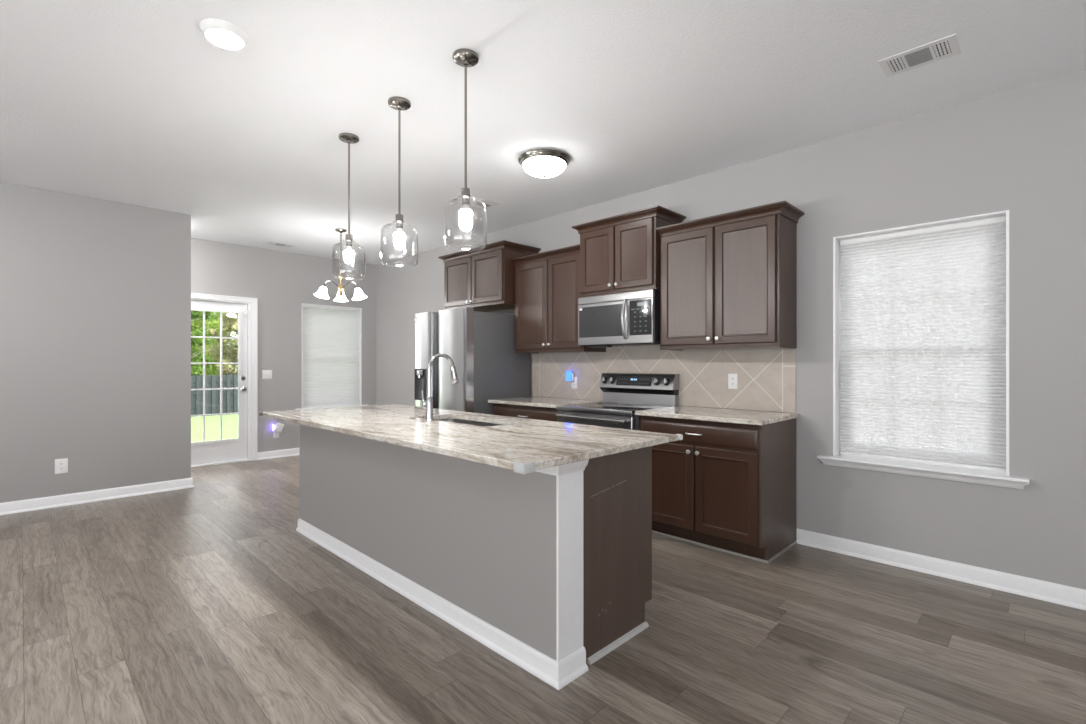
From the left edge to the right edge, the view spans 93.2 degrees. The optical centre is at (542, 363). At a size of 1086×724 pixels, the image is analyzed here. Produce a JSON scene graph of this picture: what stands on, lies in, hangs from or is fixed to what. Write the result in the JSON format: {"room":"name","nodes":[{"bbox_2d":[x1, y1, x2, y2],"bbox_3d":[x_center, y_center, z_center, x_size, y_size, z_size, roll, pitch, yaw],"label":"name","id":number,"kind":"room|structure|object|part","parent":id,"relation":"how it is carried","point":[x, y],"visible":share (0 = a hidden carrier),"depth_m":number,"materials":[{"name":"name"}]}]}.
{"room":"kitchen","nodes":[
{"label":"kitchen","id":0,"kind":"room"},
{"bbox_2d":[0,182,190,502],"bbox_3d":[-5.595,-0.128,3.311,0.120,2.786,5.568,0,0,45],"label":"wall","id":1,"kind":"structure","parent":0,"point":[95,294],"depth_m":4.69,"materials":[{"name":"paint"}]},
{"bbox_2d":[55,458,67,473],"bbox_3d":[-4.275,0.911,4.561,0.009,0.130,0.085,0,0,45],"label":"wall outlet","id":2,"kind":"object","parent":1,"relation":"attached to","point":[61,465],"visible":1,"depth_m":4.56,"materials":[{"name":"white plastic"}]},
{"bbox_2d":[0,477,194,514],"bbox_3d":[-5.585,1.216,3.321,0.174,0.098,5.595,0,0,45],"label":"baseboard","id":3,"kind":"structure","parent":1,"relation":"attached to","point":[19,506],"depth_m":4.70,"materials":[{"name":"white wood"}]},
{"bbox_2d":[191,238,375,451],"bbox_3d":[-4.243,-0.128,6.352,0.150,2.786,4.600,0,0,45],"label":"wall","id":4,"kind":"structure","parent":0,"point":[281,281],"depth_m":6.96,"materials":[{"name":"paint"}]},
{"bbox_2d":[191,293,257,467],"bbox_3d":[-4.139,0.205,6.417,0.187,2.120,1.004,0,0,45],"label":"door","id":5,"kind":"structure","parent":4,"relation":"in","point":[243,448],"depth_m":6.61,"materials":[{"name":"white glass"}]},
{"bbox_2d":[262,370,271,378],"bbox_3d":[-3.662,0.146,6.824,0.016,0.118,0.118,0,0,45],"label":"light switch","id":6,"kind":"object","parent":4,"relation":"attached to","point":[266,374],"visible":1,"depth_m":6.82,"materials":[{"name":"white plastic"}]},
{"bbox_2d":[273,431,278,437],"bbox_3d":[-3.586,0.940,6.906,0.009,0.116,0.072,0,0,45],"label":"wall outlet","id":7,"kind":"object","parent":4,"relation":"attached to","point":[275,434],"visible":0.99,"depth_m":6.90,"materials":[{"name":"white plastic"}]},
{"bbox_2d":[272,422,283,432],"bbox_3d":[-3.549,0.860,6.889,0.063,0.138,0.138,0,0,45],"label":"plug","id":8,"kind":"object","parent":4,"relation":"attached to","point":[278,427],"visible":1,"depth_m":6.86,"materials":[{"name":"white plastic"}]},
{"bbox_2d":[258,448,299,459],"bbox_3d":[-2.289,1.216,6.481,2.454,0.098,1.677,0,0,45],"label":"baseboard","id":9,"kind":"structure","parent":4,"relation":"attached to","point":[294,451],"depth_m":6.92,"materials":[{"name":"white wood"}]},
{"bbox_2d":[295,303,364,409],"bbox_3d":[-3.079,-0.074,7.486,0.209,1.528,1.041,0,0,45],"label":"window","id":10,"kind":"structure","parent":4,"relation":"in","point":[360,312],"depth_m":7.64,"materials":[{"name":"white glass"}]},
{"bbox_3d":[-3.079,0.657,7.486,0.209,0.065,1.041,0,0,45],"label":"sill","id":11,"kind":"part","parent":10,"relation":"part of","materials":[{"name":"white wood"}]},
{"bbox_2d":[303,304,359,407],"bbox_3d":[-3.074,-0.104,7.482,0.028,1.446,0.843,0,0,45],"label":"window shade","id":12,"kind":"object","parent":10,"relation":"attached to","point":[331,336],"visible":1,"depth_m":7.47,"materials":[{"name":"fabric"}]},
{"bbox_3d":[-3.074,-0.810,7.482,0.028,0.034,0.843,0,0,45],"label":"head rail","id":13,"kind":"part","parent":12,"relation":"part of","materials":[{"name":"white plastic"}]},
{"bbox_3d":[-3.074,0.610,7.482,0.028,0.018,0.843,0,0,45],"label":"rail","id":14,"kind":"part","parent":12,"relation":"part of","materials":[{"name":"white plastic"}]},
{"bbox_2d":[0,0,1085,264],"bbox_3d":[-1.299,-1.596,1.071,11.754,0.150,8.400,0,0,45],"label":"ceiling","id":15,"kind":"structure","parent":0,"point":[122,101],"depth_m":2.84,"materials":[{"name":"paint"}]},
{"bbox_2d":[199,18,248,49],"bbox_3d":[-1.462,-1.503,2.361,0.196,0.037,0.196,0,0,45],"label":"recessed light","id":16,"kind":"object","parent":15,"relation":"in","point":[222,33],"visible":1,"depth_m":2.33,"materials":[{"name":"white plastic"}]},
{"bbox_2d":[263,241,296,247],"bbox_3d":[-3.354,-1.518,6.558,0.180,0.005,0.340,0,0,45],"label":"ceiling vent","id":17,"kind":"object","parent":15,"relation":"in","point":[267,242],"visible":1,"depth_m":6.54,"materials":[{"name":"white metal"}]},
{"bbox_2d":[314,228,366,301],"bbox_3d":[-2.338,-1.121,5.817,0.549,0.800,0.517,0,0,45],"label":"chandelier","id":18,"kind":"object","parent":15,"relation":"hanging from","point":[322,293],"visible":1,"depth_m":5.82,"materials":[{"name":"white glass"}]},
{"bbox_3d":[-2.440,-0.786,5.664,0.160,0.130,0.156,0,0,45],"label":"lamp shade","id":19,"kind":"part","parent":18,"relation":"part of","materials":[{"name":"white glass"}]},
{"bbox_3d":[-2.298,-1.247,5.842,0.020,0.495,0.020,0,0,0],"label":"chain","id":20,"kind":"part","parent":18,"relation":"part of","materials":[{"name":"silver metal"}]},
{"bbox_3d":[-2.381,-0.786,6.053,0.156,0.131,0.159,0,0,45],"label":"lamp shade","id":21,"kind":"part","parent":18,"relation":"part of","materials":[{"name":"white glass"}]},
{"bbox_3d":[-2.073,-0.786,5.808,0.157,0.131,0.158,0,0,45],"label":"lamp shade","id":22,"kind":"part","parent":18,"relation":"part of","materials":[{"name":"white glass"}]},
{"bbox_2d":[332,133,365,279],"bbox_3d":[-1.302,-1.046,3.448,0.211,0.951,0.211,0,0,45],"label":"pendant light","id":23,"kind":"object","parent":15,"relation":"hanging from","point":[349,138],"visible":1,"depth_m":3.44,"materials":[{"name":"white"}]},
{"bbox_2d":[345,234,352,246],"bbox_3d":[-1.302,-0.826,3.448,0.045,0.080,0.045,0,0,45],"label":"socket","id":24,"kind":"object","parent":23,"relation":"attached to","point":[348,237],"depth_m":3.43,"materials":[{"name":"silver metal"}]},
{"bbox_3d":[-1.302,-1.173,3.448,0.012,0.613,0.012,0,0,30],"label":"rod","id":25,"kind":"part","parent":23,"relation":"part of","materials":[{"name":"silver metal"}]},
{"bbox_3d":[-1.302,-0.697,3.448,0.211,0.254,0.211,0,0,45],"label":"lamp shade","id":26,"kind":"part","parent":23,"relation":"part of","materials":[{"name":"clear glass"}]},
{"bbox_3d":[-1.302,-0.732,3.448,0.064,0.045,0.064,0,0,45],"label":"bulb","id":27,"kind":"part","parent":23,"relation":"part of","materials":[{"name":"white glass"}]},
{"bbox_2d":[380,96,417,267],"bbox_3d":[-0.835,-1.046,2.988,0.211,0.951,0.211,0,0,45],"label":"pendant light","id":28,"kind":"object","parent":15,"relation":"hanging from","point":[398,103],"visible":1,"depth_m":2.98,"materials":[{"name":"white"}]},
{"bbox_2d":[395,214,402,228],"bbox_3d":[-0.835,-0.826,2.988,0.045,0.080,0.045,0,0,45],"label":"socket","id":29,"kind":"object","parent":28,"relation":"attached to","point":[398,217],"depth_m":2.97,"materials":[{"name":"silver metal"}]},
{"bbox_3d":[-0.835,-0.697,2.988,0.211,0.254,0.211,0,0,45],"label":"lamp shade","id":30,"kind":"part","parent":28,"relation":"part of","materials":[{"name":"clear glass"}]},
{"bbox_3d":[-0.835,-1.173,2.988,0.012,0.613,0.012,0,0,30],"label":"rod","id":31,"kind":"part","parent":28,"relation":"part of","materials":[{"name":"silver metal"}]},
{"bbox_3d":[-0.835,-0.732,2.988,0.064,0.045,0.064,0,0,45],"label":"bulb","id":32,"kind":"part","parent":28,"relation":"part of","materials":[{"name":"white glass"}]},
{"bbox_2d":[444,48,486,251],"bbox_3d":[-0.382,-1.046,2.543,0.211,0.951,0.211,0,0,45],"label":"pendant light","id":33,"kind":"object","parent":15,"relation":"hanging from","point":[464,57],"visible":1,"depth_m":2.53,"materials":[{"name":"clear glass"}]},
{"bbox_2d":[461,187,469,205],"bbox_3d":[-0.382,-0.826,2.543,0.045,0.080,0.045,0,0,45],"label":"socket","id":34,"kind":"object","parent":33,"relation":"attached to","point":[465,192],"depth_m":2.53,"materials":[{"name":"silver metal"}]},
{"bbox_3d":[-0.382,-1.173,2.543,0.012,0.613,0.012,0,0,30],"label":"rod","id":35,"kind":"part","parent":33,"relation":"part of","materials":[{"name":"silver metal"}]},
{"bbox_3d":[-0.382,-0.697,2.543,0.211,0.254,0.211,0,0,45],"label":"lamp shade","id":36,"kind":"part","parent":33,"relation":"part of","materials":[{"name":"clear glass"}]},
{"bbox_3d":[-0.382,-0.732,2.543,0.064,0.045,0.064,0,0,45],"label":"bulb","id":37,"kind":"part","parent":33,"relation":"part of","materials":[{"name":"white glass"}]},
{"bbox_2d":[469,199,499,209],"bbox_3d":[-0.575,-1.518,4.912,0.270,0.005,0.210,0,0,45],"label":"ceiling vent","id":38,"kind":"object","parent":15,"relation":"in","point":[478,205],"visible":0.88,"depth_m":4.90,"materials":[{"name":"white metal"}]},
{"bbox_2d":[518,149,569,177],"bbox_3d":[0.009,-1.451,3.813,0.386,0.141,0.386,0,0,45],"label":"ceiling light","id":39,"kind":"object","parent":15,"relation":"attached to","point":[541,163],"visible":1,"depth_m":3.71,"materials":[{"name":"white glass"}]},
{"bbox_2d":[878,34,960,76],"bbox_3d":[1.864,-1.518,2.548,0.307,0.005,0.202,0,0,45],"label":"ceiling vent","id":40,"kind":"object","parent":15,"relation":"in","point":[948,46],"visible":1,"depth_m":2.54,"materials":[{"name":"white metal"}]},
{"bbox_2d":[0,455,1085,723],"bbox_3d":[-1.299,1.325,1.071,11.754,0.120,8.400,0,0,45],"label":"floor","id":41,"kind":"structure","parent":0,"point":[206,602],"depth_m":2.31,"materials":[{"name":"brown wood"}]},
{"bbox_2d":[296,424,588,689],"bbox_3d":[-0.842,0.823,3.001,2.714,0.884,0.184,0,0,45],"label":"kitchen island","id":42,"kind":"object","parent":41,"relation":"on","point":[494,553],"visible":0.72,"depth_m":2.46,"materials":[{"name":"paint"}]},
{"bbox_3d":[-0.842,1.221,3.003,2.710,0.088,0.180,0,0,45],"label":"skirting","id":43,"kind":"part","parent":42,"relation":"part of","materials":[{"name":"white wood"}]},
{"bbox_3d":[-0.842,0.412,3.001,2.714,0.062,0.184,0,0,45],"label":"cap moulding","id":44,"kind":"part","parent":42,"relation":"part of","materials":[{"name":"white wood"}]},
{"bbox_3d":[0.111,0.823,2.086,0.012,0.884,0.152,0,0,45],"label":"post","id":45,"kind":"part","parent":42,"relation":"part of","materials":[{"name":"white wood"}]},
{"bbox_2d":[414,307,529,414],"bbox_3d":[-0.775,0.367,5.470,0.914,1.796,0.894,0,0,45],"label":"refrigerator","id":46,"kind":"object","parent":41,"relation":"on","point":[480,346],"visible":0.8,"depth_m":5.10,"materials":[{"name":"silver metal"}]},
{"bbox_3d":[-1.290,0.109,5.372,0.115,0.081,0.031,0,0,45],"label":"spout","id":47,"kind":"part","parent":46,"relation":"part of","materials":[{"name":"silver metal"}]},
{"bbox_3d":[-1.236,0.339,5.415,0.334,1.741,0.108,0,0,45],"label":"freezer door","id":48,"kind":"part","parent":46,"relation":"part of","materials":[{"name":"silver metal"}]},
{"bbox_3d":[-0.871,0.339,5.055,0.468,1.741,0.108,0,0,45],"label":"fridge door","id":49,"kind":"part","parent":46,"relation":"part of","materials":[{"name":"silver metal"}]},
{"bbox_2d":[493,403,558,421],"bbox_3d":[0.032,0.823,4.906,0.907,0.883,0.665,0,0,45],"label":"base cabinet","id":50,"kind":"object","parent":41,"relation":"on","point":[530,412],"visible":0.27,"depth_m":4.68,"materials":[{"name":"brown wood"}]},
{"bbox_2d":[488,396,601,407],"bbox_3d":[0.028,0.366,4.908,0.932,0.030,0.668,0,0,45],"label":"countertop","id":51,"kind":"structure","parent":50,"relation":"on","point":[549,402],"depth_m":4.76,"materials":[{"name":"stone"}]},
{"bbox_2d":[497,424,651,664],"bbox_3d":[-0.580,0.823,3.283,2.692,0.884,0.584,0,0,45],"label":"base cabinet","id":52,"kind":"object","parent":41,"relation":"on","point":[617,488],"visible":0.11,"depth_m":2.31,"materials":[{"name":"brown wood"}]},
{"bbox_2d":[262,404,677,469],"bbox_3d":[-0.686,0.366,3.132,2.771,0.030,1.045,0,0,45],"label":"countertop","id":53,"kind":"structure","parent":52,"relation":"on","point":[545,443],"depth_m":2.54,"materials":[{"name":"stone"}]},
{"bbox_2d":[421,353,458,421],"bbox_3d":[-0.648,0.143,3.219,0.117,0.415,0.242,0,0,45],"label":"kitchen faucet","id":54,"kind":"object","parent":53,"relation":"on","point":[428,405],"visible":1,"depth_m":3.13,"materials":[{"name":"silver metal"}]},
{"bbox_3d":[-0.728,0.222,3.168,0.075,0.115,0.031,0,0,45],"label":"lever handle","id":55,"kind":"part","parent":54,"relation":"part of","materials":[{"name":"silver metal"}]},
{"bbox_3d":[-0.633,0.071,3.192,0.025,0.270,0.192,0,0,45],"label":"spout","id":56,"kind":"part","parent":54,"relation":"part of","materials":[{"name":"silver metal"}]},
{"bbox_2d":[437,419,498,425],"bbox_3d":[-0.473,0.480,3.208,0.785,0.198,0.335,0,0,45],"label":"sink","id":57,"kind":"object","parent":53,"relation":"in","point":[469,422],"visible":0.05,"depth_m":3.44,"materials":[{"name":"silver metal"}]},
{"bbox_2d":[514,462,534,473],"bbox_3d":[-0.065,0.366,1.819,0.055,0.038,0.055,0,0,45],"label":"guard","id":58,"kind":"object","parent":53,"relation":"attached to","point":[521,468],"visible":1,"depth_m":1.80,"materials":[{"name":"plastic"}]},
{"bbox_2d":[676,434,682,439],"bbox_3d":[0.671,0.364,2.540,0.038,0.030,0.028,0,0,45],"label":"guard","id":59,"kind":"object","parent":53,"relation":"attached to","point":[680,436],"visible":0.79,"depth_m":2.52,"materials":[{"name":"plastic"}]},
{"bbox_3d":[0.341,0.823,2.340,0.020,0.884,0.532,0,0,45],"label":"panel","id":60,"kind":"part","parent":52,"relation":"part of","materials":[{"name":"brown wood"}]},
{"bbox_3d":[0.348,1.255,2.320,0.018,0.020,0.440,0,0,45],"label":"shoe moulding","id":61,"kind":"part","parent":52,"relation":"part of","materials":[{"name":"wood"}]},
{"bbox_2d":[556,373,678,430],"bbox_3d":[0.600,0.676,4.274,0.762,1.178,0.746,0,0,45],"label":"range","id":62,"kind":"object","parent":41,"relation":"on","point":[637,389],"visible":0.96,"depth_m":4.30,"materials":[{"name":"silver metal"}]},
{"bbox_3d":[0.373,0.429,4.022,0.686,0.024,0.068,0,0,45],"label":"handle","id":63,"kind":"part","parent":62,"relation":"part of","materials":[{"name":"silver metal"}]},
{"bbox_3d":[0.403,0.706,4.074,0.756,0.627,0.050,0,0,45],"label":"oven door","id":64,"kind":"part","parent":62,"relation":"part of","materials":[{"name":"silver metal"}]},
{"bbox_2d":[556,402,673,415],"bbox_3d":[0.594,0.368,4.268,0.762,0.034,0.611,0,0,45],"label":"cooktop","id":65,"kind":"object","parent":62,"relation":"in","point":[594,408],"depth_m":4.19,"materials":[{"name":"black glass"}]},
{"bbox_3d":[0.793,0.152,4.490,0.364,0.082,0.030,0,0,45],"label":"display panel","id":66,"kind":"part","parent":62,"relation":"part of","materials":[{"name":"black glass"}]},
{"bbox_2d":[640,415,796,563],"bbox_3d":[1.244,0.823,3.713,0.917,0.883,0.665,0,0,45],"label":"base cabinet","id":67,"kind":"object","parent":41,"relation":"on","point":[730,488],"visible":0.92,"depth_m":3.43,"materials":[{"name":"brown wood"}]},
{"bbox_3d":[0.880,0.855,3.666,0.424,0.576,0.024,0,0,45],"label":"door","id":68,"kind":"part","parent":67,"relation":"part of","materials":[{"name":"brown wood"}]},
{"bbox_3d":[1.037,0.481,3.514,0.862,0.124,0.020,0,0,45],"label":"drawer","id":69,"kind":"part","parent":67,"relation":"part of","materials":[{"name":"brown wood"}]},
{"bbox_2d":[635,406,799,424],"bbox_3d":[1.245,0.366,3.711,0.934,0.030,0.668,0,0,45],"label":"countertop","id":70,"kind":"structure","parent":67,"relation":"on","point":[752,417],"depth_m":3.55,"materials":[{"name":"stone"}]},
{"bbox_3d":[1.287,1.258,3.756,0.917,0.014,0.539,0,0,45],"label":"shoe moulding","id":71,"kind":"part","parent":67,"relation":"part of","materials":[{"name":"wood"}]},
{"bbox_3d":[1.192,0.855,3.359,0.424,0.576,0.024,0,0,45],"label":"door","id":72,"kind":"part","parent":67,"relation":"part of","materials":[{"name":"brown wood"}]},
{"bbox_3d":[1.575,0.823,3.427,0.018,0.883,0.610,0,0,45],"label":"panel","id":73,"kind":"part","parent":67,"relation":"part of","materials":[{"name":"brown wood"}]},
{"bbox_2d":[376,69,1085,589],"bbox_3d":[1.566,-0.128,3.983,11.754,2.786,0.170,0,0,45],"label":"wall","id":74,"kind":"structure","parent":0,"point":[1021,151],"depth_m":3.07,"materials":[{"name":"paint"}]},
{"bbox_2d":[438,240,540,311],"bbox_3d":[-0.607,-0.907,5.635,1.134,0.612,0.522,0,0,45],"label":"upper cabinet","id":75,"kind":"object","parent":74,"relation":"attached to","point":[483,280],"visible":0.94,"depth_m":5.37,"materials":[{"name":"brown wood"}]},
{"bbox_3d":[-0.941,-0.888,5.654,0.488,0.510,0.024,0,0,45],"label":"door","id":76,"kind":"part","parent":75,"relation":"part of","materials":[{"name":"brown wood"}]},
{"bbox_3d":[-0.583,-0.888,5.302,0.488,0.510,0.024,0,0,45],"label":"door","id":77,"kind":"part","parent":75,"relation":"part of","materials":[{"name":"brown wood"}]},
{"bbox_3d":[-0.607,-1.180,5.635,1.134,0.066,0.521,0,0,45],"label":"crown moulding","id":78,"kind":"part","parent":75,"relation":"part of","materials":[{"name":"brown wood"}]},
{"bbox_2d":[511,244,605,352],"bbox_3d":[0.136,-0.582,5.006,0.908,0.950,0.377,0,0,45],"label":"upper cabinet","id":79,"kind":"object","parent":74,"relation":"attached to","point":[547,284],"visible":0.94,"depth_m":4.87,"materials":[{"name":"brown wood"}]},
{"bbox_3d":[-0.118,-0.565,5.047,0.448,0.848,0.024,0,0,45],"label":"door","id":80,"kind":"part","parent":79,"relation":"part of","materials":[{"name":"brown wood"}]},
{"bbox_3d":[0.022,-1.024,4.890,0.908,0.066,0.052,0,0,45],"label":"crown moulding","id":81,"kind":"part","parent":79,"relation":"part of","materials":[{"name":"brown wood"}]},
{"bbox_3d":[0.197,-0.565,4.738,0.405,0.848,0.024,0,0,45],"label":"door","id":82,"kind":"part","parent":79,"relation":"part of","materials":[{"name":"brown wood"}]},
{"bbox_2d":[572,205,685,297],"bbox_3d":[0.718,-0.898,4.394,0.880,0.630,0.432,0,0,45],"label":"upper cabinet","id":83,"kind":"object","parent":74,"relation":"attached to","point":[620,253],"visible":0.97,"depth_m":4.21,"materials":[{"name":"brown wood"}]},
{"bbox_3d":[0.462,-0.880,4.400,0.360,0.526,0.024,0,0,45],"label":"door","id":84,"kind":"part","parent":83,"relation":"part of","materials":[{"name":"brown wood"}]},
{"bbox_2d":[578,289,659,347],"bbox_3d":[0.699,-0.359,4.375,0.764,0.439,0.464,0,0,45],"label":"microwave","id":85,"kind":"object","parent":83,"relation":"attached to","point":[627,318],"visible":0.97,"depth_m":4.21,"materials":[{"name":"silver metal"}]},
{"bbox_3d":[0.653,-0.359,4.140,0.027,0.334,0.065,0,0,45],"label":"handle","id":86,"kind":"part","parent":85,"relation":"part of","materials":[{"name":"silver metal"}]},
{"bbox_3d":[0.770,-0.365,4.064,0.206,0.280,0.002,0,0,45],"label":"control panel","id":87,"kind":"part","parent":85,"relation":"part of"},
{"bbox_3d":[0.731,-0.372,4.407,0.764,0.413,0.373,0,0,45],"label":"casing","id":88,"kind":"part","parent":85,"relation":"part of","materials":[{"name":"black plastic"}]},
{"bbox_3d":[0.718,-1.180,4.394,0.880,0.066,0.431,0,0,45],"label":"crown moulding","id":89,"kind":"part","parent":83,"relation":"part of","materials":[{"name":"brown wood"}]},
{"bbox_3d":[0.728,-0.880,4.137,0.359,0.526,0.024,0,0,45],"label":"door","id":90,"kind":"part","parent":83,"relation":"part of","materials":[{"name":"brown wood"}]},
{"bbox_2d":[532,345,795,412],"bbox_3d":[0.835,0.096,4.577,2.680,0.509,0.008,0,0,45],"label":"tile backsplash","id":91,"kind":"structure","parent":74,"relation":"attached to","point":[766,377],"depth_m":4.18,"materials":[{"name":"beige tile"}]},
{"bbox_2d":[572,377,576,388],"bbox_3d":[0.309,0.190,5.083,0.072,0.116,0.009,0,0,45],"label":"wall outlet","id":92,"kind":"object","parent":91,"relation":"attached to","point":[574,383],"visible":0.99,"depth_m":5.07,"materials":[{"name":"white plastic"}]},
{"bbox_2d":[566,371,573,381],"bbox_3d":[0.266,0.127,5.082,0.074,0.105,0.053,0,0,45],"label":"night light","id":93,"kind":"object","parent":92,"relation":"attached to","point":[569,375],"visible":1,"depth_m":5.06,"materials":[{"name":"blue plastic"}]},
{"bbox_2d":[728,374,737,388],"bbox_3d":[1.459,0.137,3.951,0.072,0.116,0.009,0,0,45],"label":"wall outlet","id":94,"kind":"object","parent":91,"relation":"attached to","point":[732,378],"visible":1,"depth_m":3.95,"materials":[{"name":"white plastic"}]},
{"bbox_2d":[656,201,804,350],"bbox_3d":[1.358,-0.582,3.803,0.962,0.950,0.377,0,0,45],"label":"upper cabinet","id":95,"kind":"object","parent":74,"relation":"attached to","point":[728,280],"visible":1,"depth_m":3.62,"materials":[{"name":"brown wood"}]},
{"bbox_3d":[1.079,-0.565,3.869,0.431,0.848,0.024,0,0,45],"label":"door","id":96,"kind":"part","parent":95,"relation":"part of","materials":[{"name":"brown wood"}]},
{"bbox_3d":[1.358,-1.024,3.803,0.962,0.066,0.376,0,0,45],"label":"crown moulding","id":97,"kind":"part","parent":95,"relation":"part of","materials":[{"name":"brown wood"}]},
{"bbox_3d":[1.394,-0.565,3.559,0.425,0.848,0.024,0,0,45],"label":"door","id":98,"kind":"part","parent":95,"relation":"part of","materials":[{"name":"brown wood"}]},
{"bbox_2d":[817,210,1029,489],"bbox_3d":[2.312,-0.082,3.200,1.047,1.543,0.229,0,0,45],"label":"window","id":99,"kind":"structure","parent":74,"relation":"in","point":[960,474],"depth_m":3.22,"materials":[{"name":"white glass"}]},
{"bbox_2d":[840,216,1005,471],"bbox_3d":[2.342,-0.112,3.229,0.847,1.461,0.028,0,0,45],"label":"window shade","id":100,"kind":"object","parent":99,"relation":"attached to","point":[923,310],"visible":0.88,"depth_m":3.19,"materials":[{"name":"fabric"}]},
{"bbox_3d":[2.342,-0.825,3.229,0.847,0.034,0.028,0,0,45],"label":"head rail","id":101,"kind":"part","parent":100,"relation":"part of","materials":[{"name":"white plastic"}]},
{"bbox_3d":[2.342,0.610,3.229,0.847,0.018,0.028,0,0,45],"label":"rail","id":102,"kind":"part","parent":100,"relation":"part of","materials":[{"name":"white plastic"}]},
{"bbox_3d":[2.312,0.657,3.200,1.047,0.065,0.229,0,0,45],"label":"sill","id":103,"kind":"part","parent":99,"relation":"part of","materials":[{"name":"white wood"}]},
{"bbox_2d":[796,528,1085,609],"bbox_3d":[3.737,1.216,1.708,5.468,0.098,0.027,0,0,45],"label":"baseboard","id":104,"kind":"structure","parent":74,"relation":"attached to","point":[1051,592],"depth_m":3.02,"materials":[{"name":"white wood"}]},
{"label":"outside","id":105,"kind":"structure","parent":0,"visible":0},
{"bbox_2d":[191,412,237,442],"bbox_3d":[-21.479,3.145,37.060,67.396,3.400,75.000,0,0,45],"label":"ground","id":106,"kind":"structure","parent":105,"point":[229,422],"depth_m":15.17,"materials":[{"name":"green plant"}]},
{"bbox_2d":[191,310,213,375],"bbox_3d":[-17.732,-1.028,24.943,3.074,7.120,2.768,0,0,19],"label":"tree","id":107,"kind":"object","parent":106,"relation":"on","point":[195,315],"visible":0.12,"depth_m":25.15,"materials":[{"name":"green plant"}]},
{"bbox_2d":[191,312,233,375],"bbox_3d":[-19.362,-0.684,29.434,3.767,6.843,3.350,0,0,20],"label":"tree","id":108,"kind":"object","parent":106,"relation":"on","point":[198,324],"visible":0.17,"depth_m":29.11,"materials":[{"name":"green plant"}]},
{"bbox_2d":[191,374,237,414],"bbox_3d":[-14.752,1.460,24.206,0.185,1.890,26.110,0,0,45],"label":"wooden fence","id":109,"kind":"object","parent":106,"relation":"on","point":[229,396],"visible":0.07,"depth_m":23.68,"materials":[{"name":"wood"}]},
{"bbox_2d":[191,312,237,349],"bbox_3d":[-22.833,-1.062,34.568,4.630,8.140,4.503,0,0,45],"label":"tree","id":110,"kind":"object","parent":106,"relation":"on","point":[213,319],"visible":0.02,"depth_m":34.71,"materials":[{"name":"green plant"}]},
{"bbox_2d":[207,313,237,374],"bbox_3d":[-15.942,-1.003,26.881,2.757,7.108,2.913,0,0,45],"label":"tree","id":111,"kind":"object","parent":106,"relation":"on","point":[230,324],"visible":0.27,"depth_m":26.39,"materials":[{"name":"green plant"}]}
]}

